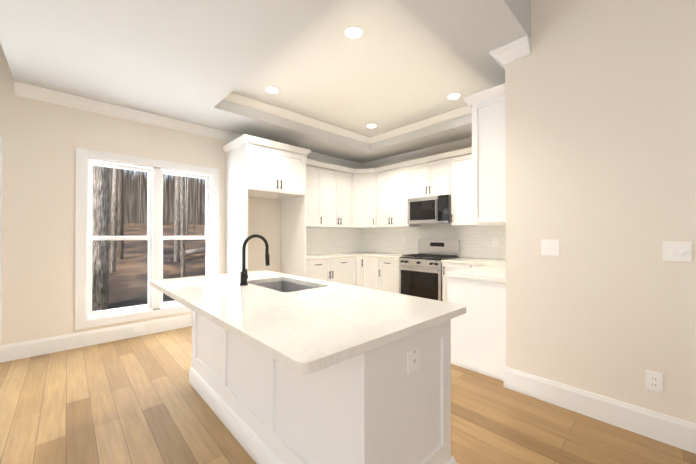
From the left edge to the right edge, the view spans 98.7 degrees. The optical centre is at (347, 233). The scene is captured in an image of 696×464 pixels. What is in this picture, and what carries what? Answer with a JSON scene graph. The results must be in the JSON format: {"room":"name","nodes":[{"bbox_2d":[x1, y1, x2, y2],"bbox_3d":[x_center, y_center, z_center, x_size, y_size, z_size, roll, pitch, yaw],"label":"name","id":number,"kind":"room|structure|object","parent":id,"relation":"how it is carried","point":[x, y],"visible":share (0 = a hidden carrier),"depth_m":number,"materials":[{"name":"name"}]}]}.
{"room":"kitchen","nodes":[
{"label":"kitchen","id":0,"kind":"room"},
{"bbox_2d":[0,42,359,344],"bbox_3d":[-2.865,-0.571,3.752,8.960,3.750,0.160,0,0,-43],"label":"wall","id":1,"kind":"structure","parent":0,"point":[42,141],"depth_m":3.29,"materials":[{"name":"beige paint"}]},
{"bbox_2d":[0,136,2,341],"bbox_3d":[-4.181,0.052,2.497,1.714,2.074,0.180,0,0,-43],"label":"window","id":2,"kind":"structure","parent":1,"relation":"in","point":[1,188],"depth_m":3.01,"materials":[{"name":"white"}]},
{"bbox_2d":[0,314,191,362],"bbox_3d":[-3.973,1.212,2.579,5.755,0.170,0.016,0,0,-43],"label":"baseboard","id":3,"kind":"structure","parent":1,"relation":"attached to","point":[20,350],"depth_m":3.45,"materials":[{"name":"white"}]},
{"bbox_2d":[75,148,218,329],"bbox_3d":[-2.578,0.060,4.005,1.594,2.074,0.180,0,0,-43],"label":"window","id":4,"kind":"structure","parent":1,"relation":"in","point":[86,316],"depth_m":3.88,"materials":[{"name":"white wood"}]},
{"bbox_2d":[14,81,361,168],"bbox_3d":[-1.540,-1.482,4.828,5.160,0.115,0.095,0,0,-43],"label":"crown molding","id":5,"kind":"structure","parent":1,"relation":"attached to","point":[21,89],"depth_m":3.72,"materials":[{"name":"white"}]},
{"bbox_2d":[226,135,305,198],"bbox_3d":[-1.264,-0.961,4.635,0.936,0.720,0.730,0,0,-43],"label":"upper cabinet","id":6,"kind":"object","parent":1,"relation":"attached to","point":[255,167],"depth_m":4.32,"materials":[{"name":"white wood"}]},
{"bbox_2d":[282,163,317,226],"bbox_3d":[-0.794,-0.667,5.350,0.683,1.080,0.330,0,0,-43],"label":"upper cabinet","id":7,"kind":"object","parent":1,"relation":"attached to","point":[303,212],"depth_m":5.21,"materials":[{"name":"white wood"}]},
{"bbox_2d":[306,228,361,254],"bbox_3d":[-0.439,0.139,5.915,1.980,0.522,0.008,0,0,-43],"label":"backsplash","id":8,"kind":"structure","parent":1,"relation":"attached to","point":[318,240],"depth_m":6.03,"materials":[{"name":"tile"}]},
{"bbox_2d":[318,167,353,226],"bbox_3d":[-0.285,-0.664,5.794,0.907,1.080,0.379,0,0,-43],"label":"upper cabinet","id":9,"kind":"object","parent":1,"relation":"attached to","point":[335,188],"depth_m":5.66,"materials":[{"name":"white wood"}]},
{"bbox_2d":[0,0,530,162],"bbox_3d":[-0.243,-1.998,3.453,5.160,0.900,3.880,0,0,-43],"label":"ceiling","id":10,"kind":"structure","parent":0,"point":[398,63],"depth_m":2.80,"materials":[{"name":"grey paint"}]},
{"bbox_2d":[265,87,278,93],"bbox_3d":[-0.936,-1.773,3.692,0.164,0.006,0.164,0,0,-43],"label":"recessed light","id":11,"kind":"object","parent":10,"relation":"in","point":[273,90],"visible":1,"depth_m":3.69,"materials":[{"name":"white"}]},
{"bbox_2d":[225,92,369,143],"bbox_3d":[-0.599,-1.726,4.589,2.800,0.092,0.076,0,0,-43],"label":"crown molding","id":12,"kind":"structure","parent":10,"relation":"attached to","point":[233,97],"depth_m":4.38,"materials":[{"name":"white wood"}]},
{"bbox_2d":[344,26,362,38],"bbox_3d":[0.050,-1.779,2.643,0.164,0.006,0.164,0,0,-43],"label":"recessed light","id":13,"kind":"object","parent":10,"relation":"in","point":[353,32],"visible":1,"depth_m":2.64,"materials":[{"name":"white plastic"}]},
{"bbox_2d":[367,124,376,127],"bbox_3d":[0.388,-1.766,4.897,0.164,0.006,0.164,0,0,-43],"label":"recessed light","id":14,"kind":"object","parent":10,"relation":"in","point":[371,125],"visible":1,"depth_m":4.87,"materials":[{"name":"white"}]},
{"bbox_2d":[370,105,471,142],"bbox_3d":[1.234,-1.725,4.628,0.076,0.092,2.370,0,0,-43],"label":"crown molding","id":15,"kind":"structure","parent":10,"relation":"attached to","point":[465,110],"depth_m":4.66,"materials":[{"name":"white"}]},
{"bbox_2d":[447,93,460,98],"bbox_3d":[1.368,-1.772,3.855,0.164,0.006,0.164,0,0,-43],"label":"recessed light","id":16,"kind":"object","parent":10,"relation":"in","point":[454,96],"visible":1,"depth_m":3.85,"materials":[{"name":"white plastic"}]},
{"bbox_2d":[0,326,695,463],"bbox_3d":[0.473,1.338,0.950,10.000,0.100,8.880,0,0,-43],"label":"floor","id":17,"kind":"structure","parent":0,"point":[136,400],"depth_m":2.07,"materials":[{"name":"brown wood"}]},
{"bbox_2d":[189,310,455,463],"bbox_3d":[-0.404,0.855,2.085,0.714,0.880,2.110,0,0,-43],"label":"kitchen island","id":18,"kind":"object","parent":17,"relation":"on","point":[391,404],"depth_m":1.41,"materials":[{"name":"white wood"}]},
{"bbox_2d":[150,270,465,377],"bbox_3d":[-0.499,0.397,2.004,1.040,0.035,2.190,0,0,-43],"label":"island countertop","id":19,"kind":"structure","parent":18,"relation":"on","point":[323,326],"depth_m":1.41,"materials":[{"name":"white stone"}]},
{"bbox_2d":[238,234,269,285],"bbox_3d":[-0.690,0.192,2.258,0.239,0.377,0.111,0,0,-43],"label":"faucet","id":20,"kind":"object","parent":19,"relation":"on","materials":[{"name":"black metal"}]},
{"bbox_2d":[258,278,309,289],"bbox_3d":[-0.491,0.523,2.286,0.404,0.237,0.684,0,0,-43],"label":"sink","id":21,"kind":"object","parent":19,"relation":"in","point":[279,283],"depth_m":2.58,"materials":[{"name":"silver metal"}]},
{"bbox_2d":[306,256,353,285],"bbox_3d":[-0.481,0.876,5.435,1.268,0.876,0.621,0,0,-43],"label":"base cabinet","id":22,"kind":"object","parent":17,"relation":"on","point":[340,269],"depth_m":5.24,"materials":[{"name":"white wood"}]},
{"bbox_2d":[306,252,369,259],"bbox_3d":[-0.209,0.420,5.689,2.008,0.040,0.629,0,0,-43],"label":"countertop","id":23,"kind":"structure","parent":22,"relation":"on","point":[324,256],"depth_m":5.48,"materials":[{"name":"white stone"}]},
{"bbox_2d":[354,256,361,286],"bbox_3d":[-0.008,0.879,5.851,0.289,0.876,0.664,0,0,-43],"label":"base cabinet","id":24,"kind":"object","parent":17,"relation":"on","point":[357,259],"depth_m":5.65,"materials":[{"name":"white wood"}]},
{"bbox_2d":[362,256,381,290],"bbox_3d":[0.643,0.878,5.760,0.665,0.876,0.490,0,0,-43],"label":"base cabinet","id":25,"kind":"object","parent":17,"relation":"on","point":[371,265],"depth_m":5.56,"materials":[{"name":"white wood"}]},
{"bbox_2d":[370,253,401,259],"bbox_3d":[0.802,0.419,5.619,0.630,0.040,0.858,0,0,-43],"label":"countertop","id":26,"kind":"structure","parent":25,"relation":"on","point":[396,257],"depth_m":5.52,"materials":[{"name":"white stone"}]},
{"bbox_2d":[382,256,399,293],"bbox_3d":[0.915,0.877,5.503,0.622,0.876,0.535,0,0,-43],"label":"base cabinet","id":27,"kind":"object","parent":17,"relation":"on","point":[390,267],"depth_m":5.25,"materials":[{"name":"white wood"}]},
{"bbox_2d":[399,239,459,300],"bbox_3d":[1.344,0.706,5.000,0.683,1.210,0.772,0,0,-43],"label":"range","id":28,"kind":"object","parent":17,"relation":"on","point":[420,273],"visible":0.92,"depth_m":4.88,"materials":[{"name":"silver metal"}]},
{"bbox_2d":[441,260,461,301],"bbox_3d":[1.790,0.871,4.572,0.622,0.876,0.444,0,0,-43],"label":"base cabinet","id":29,"kind":"object","parent":17,"relation":"on","point":[446,266],"depth_m":4.47,"materials":[{"name":"white wood"}]},
{"bbox_2d":[450,258,501,263],"bbox_3d":[1.913,0.412,4.439,0.630,0.040,0.811,0,0,-43],"label":"countertop","id":30,"kind":"structure","parent":29,"relation":"on","point":[456,260],"depth_m":4.28,"materials":[{"name":"white stone"}]},
{"bbox_2d":[462,264,477,267],"bbox_3d":[2.226,0.868,4.067,0.680,0.876,1.004,0,0,-43],"label":"base cabinet","id":31,"kind":"object","parent":17,"relation":"on","point":[463,265],"depth_m":4.21,"materials":[{"name":"white wood"}]},
{"bbox_2d":[446,276,505,380],"bbox_3d":[1.386,0.862,2.981,0.509,0.876,0.572,0,0,-43],"label":"base cabinet","id":32,"kind":"object","parent":17,"relation":"on","point":[476,287],"depth_m":2.78,"materials":[{"name":"white wood"}]},
{"bbox_2d":[446,260,505,283],"bbox_3d":[1.897,0.407,3.470,1.980,0.040,0.580,0,0,-43],"label":"countertop","id":33,"kind":"structure","parent":32,"relation":"on","point":[484,271],"depth_m":2.96,"materials":[{"name":"white stone"}]},
{"bbox_2d":[369,146,495,259],"bbox_3d":[3.339,-0.572,3.519,0.160,3.750,8.680,0,0,-43],"label":"wall","id":34,"kind":"structure","parent":0,"point":[421,163],"depth_m":5.51,"materials":[{"name":"beige paint"}]},
{"bbox_2d":[346,167,385,226],"bbox_3d":[0.327,-0.702,6.120,0.645,1.160,0.744,0,0,-43],"label":"upper cabinet","id":35,"kind":"object","parent":34,"relation":"attached to","point":[366,182],"depth_m":5.93,"materials":[{"name":"white wood"}]},
{"bbox_2d":[378,163,419,226],"bbox_3d":[0.917,-0.665,5.694,0.368,1.080,0.929,0,0,-43],"label":"upper cabinet","id":36,"kind":"object","parent":34,"relation":"attached to","point":[395,186],"depth_m":5.54,"materials":[{"name":"white wood"}]},
{"bbox_2d":[362,137,471,168],"bbox_3d":[1.568,-1.480,5.220,0.095,0.115,3.585,0,0,-43],"label":"crown molding","id":37,"kind":"structure","parent":34,"relation":"attached to","point":[465,142],"depth_m":5.45,"materials":[{"name":"white"}]},
{"bbox_2d":[414,155,449,197],"bbox_3d":[1.474,-0.913,5.131,0.331,0.590,0.783,0,0,-43],"label":"upper cabinet","id":38,"kind":"object","parent":34,"relation":"attached to","point":[432,177],"depth_m":4.98,"materials":[{"name":"white wood"}]},
{"bbox_2d":[407,195,450,223],"bbox_3d":[1.442,-0.394,5.098,0.426,0.441,0.772,0,0,-43],"label":"over-the-range microwave","id":39,"kind":"object","parent":38,"relation":"attached to","point":[430,210],"visible":0.96,"depth_m":4.93,"materials":[{"name":"silver metal"}]},
{"bbox_2d":[362,224,505,259],"bbox_3d":[1.566,-0.116,5.278,0.008,1.023,3.685,0,0,-43],"label":"backsplash","id":40,"kind":"structure","parent":34,"relation":"attached to","point":[475,241],"depth_m":5.20,"materials":[{"name":"tile"}]},
{"bbox_2d":[492,238,496,245],"bbox_3d":[2.236,0.129,4.552,0.009,0.118,0.075,0,0,-43],"label":"outlet","id":41,"kind":"object","parent":40,"relation":"attached to","point":[494,241],"depth_m":4.55,"materials":[{"name":"white plastic"}]},
{"bbox_2d":[450,155,469,225],"bbox_3d":[1.881,-0.671,4.697,0.331,1.080,0.531,0,0,-43],"label":"upper cabinet","id":42,"kind":"object","parent":34,"relation":"attached to","point":[457,164],"depth_m":4.65,"materials":[{"name":"white wood"}]},
{"bbox_2d":[505,0,695,423],"bbox_3d":[3.796,-0.584,1.420,2.050,3.750,4.995,0,0,-43],"label":"wall","id":43,"kind":"structure","parent":0,"point":[600,118],"depth_m":2.06,"materials":[{"name":"beige paint"}]},
{"bbox_2d":[466,83,505,225],"bbox_3d":[1.588,-0.700,3.014,0.881,1.200,0.331,0,0,-43],"label":"upper cabinet","id":44,"kind":"object","parent":43,"relation":"attached to","point":[472,182],"depth_m":2.73,"materials":[{"name":"white wood"}]},
{"bbox_2d":[489,45,518,68],"bbox_3d":[1.979,-1.492,3.200,2.025,0.115,0.110,0,0,-43],"label":"crown molding","id":45,"kind":"structure","parent":43,"relation":"attached to","point":[510,52],"depth_m":2.50,"materials":[{"name":"white"}]},
{"bbox_2d":[541,239,558,255],"bbox_3d":[1.552,0.106,2.296,0.014,0.122,0.118,0,0,-43],"label":"switch plate","id":46,"kind":"object","parent":43,"relation":"attached to","point":[548,247],"depth_m":2.29,"materials":[{"name":"white plastic"}]},
{"bbox_2d":[503,366,695,453],"bbox_3d":[1.706,1.210,2.131,0.026,0.170,1.111,0,0,-43],"label":"baseboard","id":47,"kind":"structure","parent":43,"relation":"attached to","point":[671,430],"depth_m":2.04,"materials":[{"name":"white wood"}]},
{"bbox_2d":[646,370,662,392],"bbox_3d":[1.935,0.933,1.888,0.009,0.122,0.075,0,0,-43],"label":"outlet","id":48,"kind":"object","parent":43,"relation":"attached to","point":[654,381],"visible":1,"depth_m":1.88,"materials":[{"name":"white plastic"}]},
{"bbox_2d":[663,241,691,261],"bbox_3d":[2.002,0.108,1.818,0.014,0.122,0.118,0,0,-43],"label":"switch plate","id":49,"kind":"object","parent":43,"relation":"attached to","point":[678,251],"depth_m":1.82,"materials":[{"name":"white plastic"}]},
{"label":"outside","id":50,"kind":"structure","parent":0,"visible":0},
{"bbox_2d":[109,223,205,308],"bbox_3d":[-21.949,-0.383,30.638,90.000,4.680,65.160,0,0,-43],"label":"ground","id":51,"kind":"structure","parent":50,"point":[129,283],"depth_m":11.02,"materials":[{"name":"brown soil"}]},
{"bbox_2d":[92,165,205,310],"bbox_3d":[-16.282,-9.282,25.399,37.570,22.395,44.438,0,0,-43],"label":"trunks","id":52,"kind":"object","parent":51,"relation":"on","point":[100,223],"depth_m":8.91,"materials":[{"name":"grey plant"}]},
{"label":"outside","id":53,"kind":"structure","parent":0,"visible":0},
{"bbox_2d":[109,167,204,224],"bbox_3d":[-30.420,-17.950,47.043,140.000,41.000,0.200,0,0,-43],"label":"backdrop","id":54,"kind":"structure","parent":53,"point":[130,201],"depth_m":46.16,"materials":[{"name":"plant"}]}
]}

